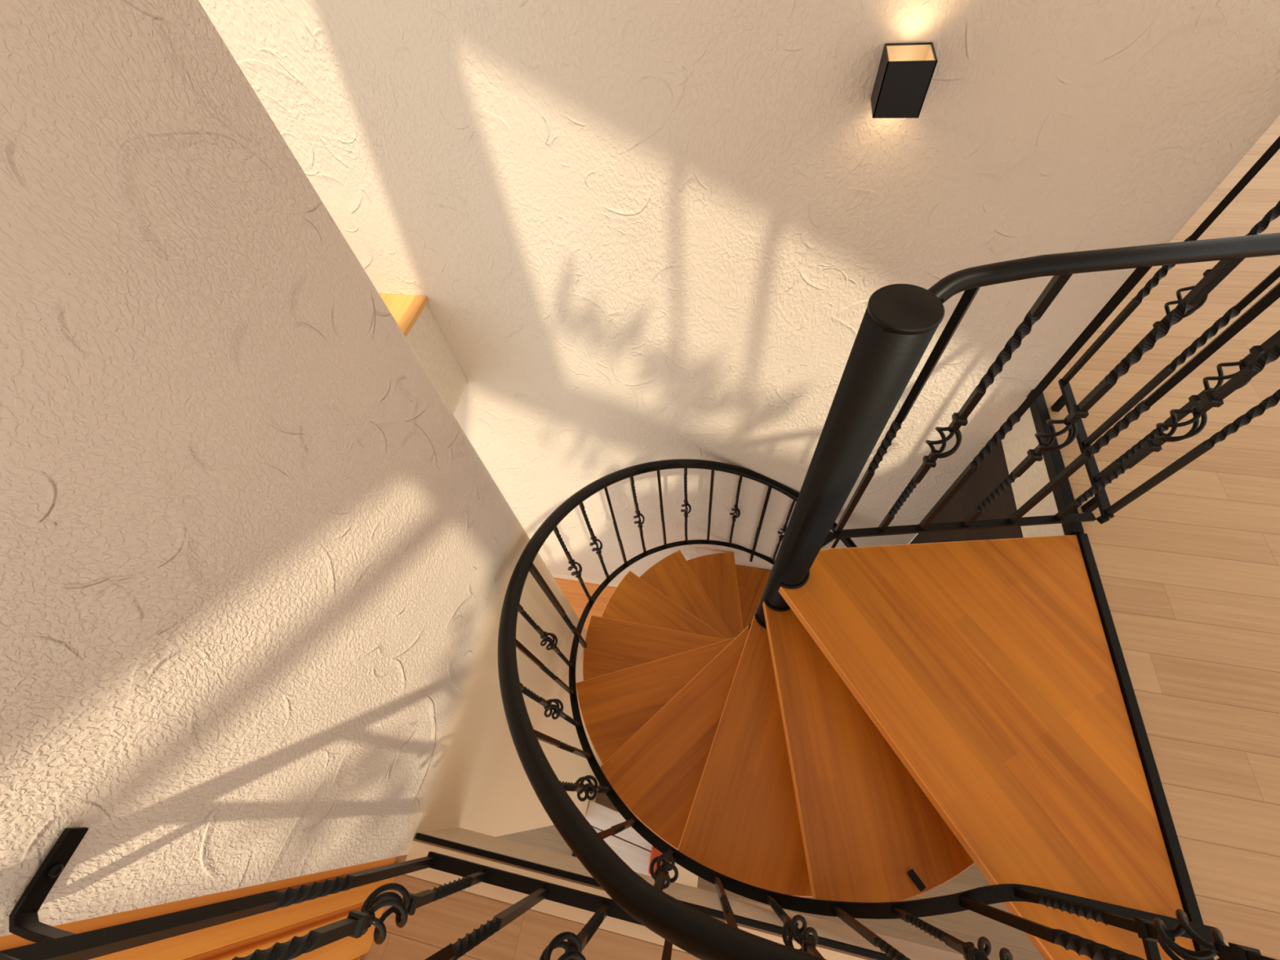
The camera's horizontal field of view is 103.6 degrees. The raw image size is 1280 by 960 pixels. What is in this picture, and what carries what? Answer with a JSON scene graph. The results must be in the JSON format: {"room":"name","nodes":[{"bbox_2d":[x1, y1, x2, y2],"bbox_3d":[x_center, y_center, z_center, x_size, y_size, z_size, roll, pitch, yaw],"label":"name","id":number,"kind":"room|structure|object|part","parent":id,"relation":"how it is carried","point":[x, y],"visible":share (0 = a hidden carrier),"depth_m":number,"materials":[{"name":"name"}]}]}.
{"room":"spiral staircase","nodes":[
{"label":"spiral staircase","id":0,"kind":"room"},
{"bbox_2d":[0,0,602,936],"bbox_3d":[-0.577,0.654,1.726,0.140,5.710,0.980,7,59,10],"label":"wall","id":1,"kind":"structure","parent":0,"point":[257,567],"depth_m":0.70,"materials":[{"name":"paint"}]},
{"bbox_2d":[0,826,672,959],"bbox_3d":[-0.298,0.737,0.831,0.732,1.063,0.105,11,60,12],"label":"guard railing","id":2,"kind":"object","parent":1,"relation":"attached to","point":[51,943],"visible":0.98,"depth_m":0.74,"materials":[{"name":"black metal"}]},
{"bbox_3d":[-0.324,0.467,0.396,0.700,0.036,0.036,7,59,10],"label":"handrail","id":3,"kind":"part","parent":2,"relation":"part of","materials":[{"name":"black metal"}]},
{"bbox_2d":[360,883,409,944],"bbox_3d":[-0.419,0.711,0.826,0.069,0.117,0.069,-41,63,-19],"label":"basket","id":4,"kind":"object","parent":2,"relation":"on","point":[399,906],"depth_m":0.82,"materials":[{"name":"black metal"}]},
{"bbox_3d":[-0.221,0.983,1.204,0.634,0.014,0.030,7,59,10],"label":"rail","id":5,"kind":"part","parent":2,"relation":"part of","materials":[{"name":"black metal"}]},
{"bbox_2d":[539,931,586,959],"bbox_3d":[-0.119,0.746,0.774,0.069,0.117,0.069,-41,63,-19],"label":"basket","id":6,"kind":"object","parent":2,"relation":"on","point":[571,953],"depth_m":0.78,"materials":[{"name":"black metal"}]},
{"bbox_2d":[405,840,867,959],"bbox_3d":[-0.022,1.064,1.226,1.210,0.004,0.071,7,59,10],"label":"trim","id":7,"kind":"structure","parent":1,"relation":"attached to","point":[417,850],"depth_m":1.26,"materials":[{"name":"brown wood"}]},
{"bbox_2d":[414,832,892,959],"bbox_3d":[0.303,1.064,1.199,1.849,0.013,0.013,7,59,10],"label":"trim","id":8,"kind":"structure","parent":1,"relation":"attached to","point":[711,912],"depth_m":1.27,"materials":[{"name":"black metal"}]},
{"bbox_2d":[414,827,964,959],"bbox_3d":[0.315,1.147,1.328,1.855,0.300,0.012,7,59,10],"label":"trim","id":9,"kind":"structure","parent":1,"relation":"attached to","point":[753,910],"depth_m":1.36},
{"bbox_2d":[198,0,1279,583],"bbox_3d":[-0.448,-0.561,2.481,4.157,5.710,0.140,7,59,10],"label":"wall","id":10,"kind":"structure","parent":0,"point":[636,232],"depth_m":1.55,"materials":[{"name":"paint"}]},
{"bbox_2d":[378,293,468,413],"bbox_3d":[-1.759,-0.468,2.345,1.657,0.534,0.644,7,59,10],"label":"ledge","id":11,"kind":"object","parent":10,"relation":"attached to","point":[412,314],"visible":0.19,"depth_m":2.23,"materials":[{"name":"beige paint"}]},
{"bbox_2d":[551,573,618,586],"bbox_3d":[-0.231,1.004,4.817,4.157,0.070,0.015,7,59,10],"label":"baseboard","id":12,"kind":"structure","parent":10,"relation":"attached to","point":[557,575],"depth_m":4.86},
{"bbox_2d":[870,42,937,118],"bbox_3d":[0.626,-0.954,1.203,0.105,0.112,0.105,7,59,10],"label":"wall lamp","id":13,"kind":"object","parent":10,"relation":"attached to","point":[905,71],"visible":1,"depth_m":1.18,"materials":[{"name":"black metal"}]},
{"bbox_2d":[1026,389,1084,535],"bbox_3d":[1.488,-0.080,1.815,0.035,0.042,0.620,7,59,10],"label":"trim","id":14,"kind":"structure","parent":10,"relation":"attached to","point":[1063,494],"depth_m":1.79,"materials":[{"name":"black metal"}]},
{"bbox_2d":[1001,407,1195,951],"bbox_3d":[1.396,0.491,1.619,0.012,0.270,1.815,7,59,10],"label":"trim","id":15,"kind":"structure","parent":10,"relation":"attached to","point":[1016,442],"depth_m":1.95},
{"bbox_2d":[497,577,1044,959],"bbox_3d":[1.067,3.011,3.525,7.600,0.100,4.215,7,59,10],"label":"floor","id":16,"kind":"structure","parent":0,"point":[966,926],"depth_m":3.42,"materials":[{"name":"brown wood"}]},
{"bbox_2d":[585,800,653,875],"bbox_3d":[-0.117,2.720,3.570,0.632,0.328,0.654,7,59,10],"label":"bench","id":17,"kind":"object","parent":16,"relation":"on","point":[599,816],"visible":0.17,"depth_m":3.51,"materials":[{"name":"white wood"}]},
{"bbox_2d":[648,846,662,875],"bbox_3d":[0.117,2.580,3.406,0.100,0.050,0.160,7,59,10],"label":"cushion","id":18,"kind":"object","parent":17,"relation":"on","point":[655,852],"visible":0.27,"depth_m":3.40,"materials":[{"name":"fabric"}]},
{"bbox_2d":[668,862,697,887],"bbox_3d":[0.239,2.908,3.273,0.190,0.570,0.780,7,59,10],"label":"base cabinet","id":19,"kind":"object","parent":16,"relation":"on","point":[686,877],"visible":0.02,"depth_m":3.18,"materials":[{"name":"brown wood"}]},
{"bbox_2d":[497,232,1279,959],"bbox_3d":[0.576,0.818,2.478,1.918,4.079,1.882,7,59,10],"label":"spiral staircase","id":20,"kind":"structure","parent":16,"relation":"on","point":[853,730],"depth_m":1.45,"materials":[{"name":"brown wood"}]},
{"bbox_2d":[540,632,557,650],"bbox_3d":[-0.358,0.632,1.976,0.061,0.103,0.061,22,63,18],"label":"basket","id":21,"kind":"object","parent":20,"relation":"on","point":[548,639],"depth_m":1.97,"materials":[{"name":"black metal"}]},
{"bbox_2d":[543,698,563,719],"bbox_3d":[-0.292,0.770,1.694,0.061,0.103,0.061,6,59,9],"label":"basket","id":22,"kind":"object","parent":20,"relation":"on","point":[556,708],"depth_m":1.69,"materials":[{"name":"black metal"}]},
{"bbox_2d":[567,561,582,575],"bbox_3d":[-0.306,0.418,2.374,0.061,0.103,0.061,-34,61,-15],"label":"basket","id":23,"kind":"object","parent":20,"relation":"on","point":[577,572],"depth_m":2.36,"materials":[{"name":"black metal"}]},
{"bbox_2d":[575,775,597,801],"bbox_3d":[-0.151,0.873,1.426,0.061,0.103,0.061,-9,57,0],"label":"basket","id":24,"kind":"object","parent":20,"relation":"on","point":[590,787],"depth_m":1.42,"materials":[{"name":"black metal"}]},
{"bbox_2d":[589,538,602,551],"bbox_3d":[-0.221,0.330,2.544,0.061,0.103,0.061,-23,59,-9],"label":"basket","id":25,"kind":"object","parent":20,"relation":"on","point":[597,548],"depth_m":2.53,"materials":[{"name":"black metal"}]},
{"bbox_2d":[633,513,644,525],"bbox_3d":[-0.005,0.219,2.802,0.061,0.103,0.061,-7,57,1],"label":"basket","id":26,"kind":"object","parent":20,"relation":"on","point":[638,522],"depth_m":2.78,"materials":[{"name":"black metal"}]},
{"bbox_2d":[649,853,678,888],"bbox_3d":[0.057,0.921,1.187,0.061,0.103,0.061,-24,59,-10],"label":"basket","id":27,"kind":"object","parent":20,"relation":"on","point":[668,867],"depth_m":1.18,"materials":[{"name":"black metal"}]},
{"bbox_3d":[0.512,0.414,1.876,1.814,2.625,1.786,7,59,10],"label":"handrail","id":28,"kind":"part","parent":20,"relation":"part of","materials":[{"name":"black metal"}]},
{"bbox_2d":[680,502,691,515],"bbox_3d":[0.275,0.172,3.014,0.061,0.103,0.061,11,59,12],"label":"basket","id":29,"kind":"object","parent":20,"relation":"on","point":[686,505],"depth_m":2.99,"materials":[{"name":"black metal"}]},
{"bbox_2d":[729,508,740,519],"bbox_3d":[0.599,0.210,3.175,0.061,0.103,0.061,29,65,22],"label":"basket","id":30,"kind":"object","parent":20,"relation":"on","point":[735,510],"depth_m":3.16,"materials":[{"name":"black metal"}]},
{"bbox_2d":[777,528,786,537],"bbox_3d":[0.930,0.346,3.277,0.061,0.103,0.061,-31,60,-14],"label":"basket","id":31,"kind":"object","parent":20,"relation":"on","point":[784,530],"depth_m":3.26,"materials":[{"name":"black metal"}]},
{"bbox_2d":[782,914,817,951],"bbox_3d":[0.313,0.895,0.984,0.061,0.103,0.061,-41,63,-19],"label":"basket","id":32,"kind":"object","parent":20,"relation":"on","point":[795,932],"depth_m":0.98,"materials":[{"name":"black metal"}]},
{"bbox_3d":[0.585,0.201,1.620,0.099,0.013,0.026,-30,60,-13],"label":"rail","id":33,"kind":"part","parent":20,"relation":"part of","materials":[{"name":"black metal"}]},
{"bbox_3d":[0.589,0.954,2.703,1.807,2.638,1.794,7,59,10],"label":"rail","id":34,"kind":"part","parent":20,"relation":"part of","materials":[{"name":"black metal"}]},
{"bbox_2d":[924,426,961,457],"bbox_3d":[0.739,-0.093,1.225,0.069,0.117,0.069,-41,63,-19],"label":"basket","id":35,"kind":"object","parent":20,"relation":"on","point":[935,453],"depth_m":1.20,"materials":[{"name":"black metal"}]},
{"bbox_3d":[1.030,0.147,1.611,0.810,0.013,0.026,-4,58,3],"label":"rail","id":36,"kind":"part","parent":20,"relation":"part of","materials":[{"name":"black metal"}]},
{"bbox_2d":[967,936,1013,959],"bbox_3d":[0.581,0.796,0.827,0.061,0.103,0.061,21,62,18],"label":"basket","id":37,"kind":"object","parent":20,"relation":"on","point":[973,953],"depth_m":0.84,"materials":[{"name":"black metal"}]},
{"bbox_2d":[1035,418,1077,451],"bbox_3d":[0.999,-0.109,1.209,0.069,0.117,0.069,-41,63,-19],"label":"basket","id":38,"kind":"object","parent":20,"relation":"on","point":[1071,424],"depth_m":1.19,"materials":[{"name":"black metal"}]},
{"bbox_3d":[0.909,-0.350,0.809,0.958,0.068,0.079,-7,57,1],"label":"handrail","id":39,"kind":"part","parent":20,"relation":"part of","materials":[{"name":"black metal"}]},
{"bbox_2d":[1155,406,1207,441],"bbox_3d":[1.284,-0.132,1.196,0.069,0.117,0.069,-41,63,-19],"label":"basket","id":40,"kind":"object","parent":20,"relation":"on","point":[1197,411],"depth_m":1.18,"materials":[{"name":"black metal"}]},
{"bbox_2d":[1153,908,1226,959],"bbox_3d":[0.815,0.682,0.742,0.069,0.117,0.069,-41,63,-19],"label":"basket","id":41,"kind":"object","parent":20,"relation":"on","point":[1166,937],"depth_m":0.74,"materials":[{"name":"black metal"}]},
{"bbox_2d":[908,440,1022,544],"bbox_3d":[1.620,0.942,3.104,0.030,2.720,0.963,7,59,10],"label":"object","id":42,"kind":"object","parent":16,"relation":"on","point":[993,470],"visible":0.02,"depth_m":2.31,"materials":[{"name":"brown wood"}]},
{"bbox_2d":[360,115,1279,959],"bbox_3d":[2.176,0.147,1.760,5.500,0.280,7.630,7,59,10],"label":"floor","id":43,"kind":"structure","parent":0,"point":[1188,569],"depth_m":1.51,"materials":[{"name":"brown wood"}]},
{"bbox_2d":[0,857,396,959],"bbox_3d":[-0.964,1.301,-0.312,0.040,2.500,2.332,7,59,10],"label":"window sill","id":44,"kind":"object","parent":43,"relation":"on","point":[240,938],"visible":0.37,"depth_m":0.89,"materials":[{"name":"orange wood"}]},
{"bbox_2d":[1076,533,1213,959],"bbox_3d":[1.313,0.776,1.294,0.024,0.038,1.415,7,59,10],"label":"trim","id":45,"kind":"structure","parent":43,"relation":"attached to","point":[1187,895],"depth_m":1.32,"materials":[{"name":"black metal"}]},
{"bbox_2d":[1050,136,1279,524],"bbox_3d":[1.492,-0.362,1.352,0.077,1.062,0.610,7,59,10],"label":"guard railing","id":46,"kind":"object","parent":43,"relation":"on","point":[1100,500],"visible":0.63,"depth_m":1.39,"materials":[{"name":"black metal"}]},
{"bbox_3d":[1.530,-0.129,1.736,0.028,0.014,0.585,7,59,10],"label":"rail","id":47,"kind":"part","parent":46,"relation":"part of","materials":[{"name":"black metal"}]},
{"bbox_2d":[1164,284,1208,318],"bbox_3d":[1.515,-0.494,1.399,0.069,0.117,0.069,-41,63,-19],"label":"basket","id":48,"kind":"object","parent":46,"relation":"on","point":[1179,295],"depth_m":1.39,"materials":[{"name":"black metal"}]},
{"bbox_2d":[1202,359,1252,393],"bbox_3d":[1.462,-0.254,1.253,0.069,0.117,0.069,-41,63,-19],"label":"basket","id":49,"kind":"object","parent":46,"relation":"on","point":[1242,363],"depth_m":1.25,"materials":[{"name":"black metal"}]}
]}

